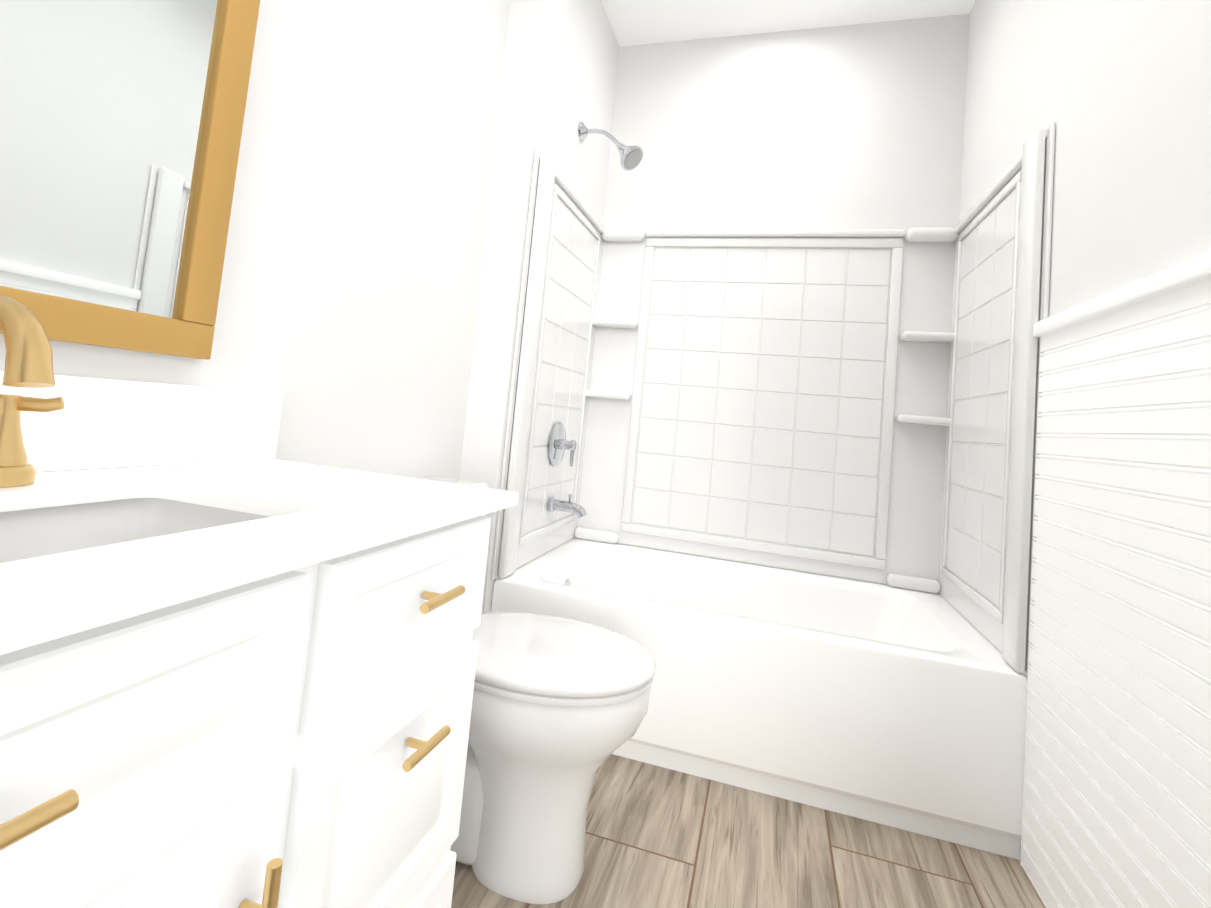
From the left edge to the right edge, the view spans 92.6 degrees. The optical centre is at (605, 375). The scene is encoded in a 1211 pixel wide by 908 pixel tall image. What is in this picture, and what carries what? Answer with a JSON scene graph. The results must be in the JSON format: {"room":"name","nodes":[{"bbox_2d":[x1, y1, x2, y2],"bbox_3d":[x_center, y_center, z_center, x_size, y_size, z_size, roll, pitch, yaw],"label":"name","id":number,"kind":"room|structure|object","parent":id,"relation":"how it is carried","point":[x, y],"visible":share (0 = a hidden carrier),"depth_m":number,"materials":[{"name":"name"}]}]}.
{"room":"bathroom","nodes":[
{"label":"bathroom","id":0,"kind":"room"},
{"bbox_2d":[0,0,510,478],"bbox_3d":[-0.736,-0.393,1.068,0.100,2.840,1.913,4,-4,16],"label":"wall","id":1,"kind":"structure","parent":0,"point":[346,317],"depth_m":1.39,"materials":[{"name":"paint"}]},
{"bbox_2d":[0,0,259,359],"bbox_3d":[-0.759,-0.641,0.703,0.024,1.162,0.760,4,-4,16],"label":"mirror","id":2,"kind":"object","parent":1,"relation":"attached to","point":[121,124],"visible":1,"depth_m":0.88,"materials":[{"name":"gold metal"}]},
{"bbox_2d":[459,0,618,612],"bbox_3d":[-0.278,-0.255,2.425,0.239,2.840,0.962,4,-4,16],"label":"wall","id":3,"kind":"structure","parent":0,"point":[559,77],"depth_m":2.00,"materials":[{"name":"paint"}]},
{"bbox_2d":[578,122,643,170],"bbox_3d":[0.021,-0.945,2.363,0.275,0.211,0.106,4,-4,16],"label":"shower head","id":4,"kind":"object","parent":3,"relation":"attached to","point":[631,157],"visible":1,"depth_m":2.34},
{"bbox_2d":[451,754,1045,907],"bbox_3d":[0.107,1.172,1.179,1.863,0.100,2.875,4,-4,16],"label":"floor","id":5,"kind":"structure","parent":0,"point":[658,837],"depth_m":1.40,"materials":[{"name":"tile"}]},
{"bbox_2d":[0,370,518,907],"bbox_3d":[-0.582,0.509,0.592,0.579,1.010,1.006,4,-4,16],"label":"bathroom vanity","id":6,"kind":"object","parent":5,"relation":"on","point":[238,660],"visible":1,"depth_m":0.61,"materials":[{"name":"white paint"}]},
{"bbox_2d":[0,296,63,486],"bbox_3d":[-0.691,0.018,0.611,0.191,0.218,0.232,4,-4,16],"label":"faucet","id":7,"kind":"object","parent":6,"relation":"on","point":[29,360],"visible":1,"depth_m":0.62,"materials":[{"name":"gold metal"}]},
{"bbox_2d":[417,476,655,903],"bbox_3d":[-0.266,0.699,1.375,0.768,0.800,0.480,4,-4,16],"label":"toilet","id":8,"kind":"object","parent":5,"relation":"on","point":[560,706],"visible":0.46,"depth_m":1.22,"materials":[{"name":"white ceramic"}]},
{"bbox_2d":[491,537,1026,859],"bbox_3d":[0.451,0.985,2.066,1.518,0.458,0.817,4,-4,16],"label":"bathtub","id":9,"kind":"object","parent":5,"relation":"on","point":[895,707],"visible":0.69,"depth_m":1.65,"materials":[{"name":"white plastic"}]},
{"bbox_2d":[603,14,968,584],"bbox_3d":[0.732,-0.153,2.578,1.624,2.840,0.100,4,-4,16],"label":"wall","id":10,"kind":"structure","parent":0,"point":[857,126],"depth_m":2.58,"materials":[{"name":"paint"}]},
{"bbox_2d":[491,122,1054,674],"bbox_3d":[0.535,0.029,2.123,1.520,1.460,0.840,4,-4,16],"label":"tub surround","id":11,"kind":"object","parent":10,"relation":"attached to","point":[857,404],"visible":0.98,"depth_m":2.39,"materials":[{"name":"white plastic"}]},
{"bbox_2d":[549,422,575,466],"bbox_3d":[-0.159,0.276,2.309,0.075,0.176,0.176,4,-4,16],"label":"tub valve","id":12,"kind":"object","parent":11,"relation":"attached to","point":[559,444],"visible":1,"depth_m":2.29,"materials":[{"name":"silver metal"}]},
{"bbox_2d":[548,494,586,517],"bbox_3d":[-0.143,0.513,2.282,0.152,0.087,0.060,4,-4,16],"label":"tub spout","id":13,"kind":"object","parent":11,"relation":"attached to","point":[568,506],"visible":0.98,"depth_m":2.27,"materials":[{"name":"silver metal"}]},
{"bbox_2d":[601,0,975,46],"bbox_3d":[0.372,-1.749,1.385,1.863,0.100,2.875,4,-4,16],"label":"ceiling","id":14,"kind":"structure","parent":0,"point":[637,22],"depth_m":2.56,"materials":[{"name":"white paint"}]},
{"bbox_2d":[959,0,1210,857],"bbox_3d":[1.070,-0.234,0.988,0.100,2.840,2.775,4,-4,16],"label":"wall","id":15,"kind":"structure","parent":0,"point":[1118,92],"depth_m":1.32,"materials":[{"name":"paint"}]},
{"bbox_2d":[1020,278,1210,907],"bbox_3d":[0.852,0.477,0.615,0.012,1.335,1.831,4,-4,16],"label":"wainscot","id":16,"kind":"structure","parent":15,"relation":"attached to","point":[1116,810],"depth_m":1.11,"materials":[{"name":"white paint"}]},
{"bbox_2d":[1033,251,1210,336],"bbox_3d":[0.906,-0.205,0.666,0.030,0.038,1.831,4,-4,16],"label":"trim","id":17,"kind":"structure","parent":15,"relation":"attached to","point":[1197,269],"depth_m":1.12,"materials":[{"name":"white paint"}]}
]}

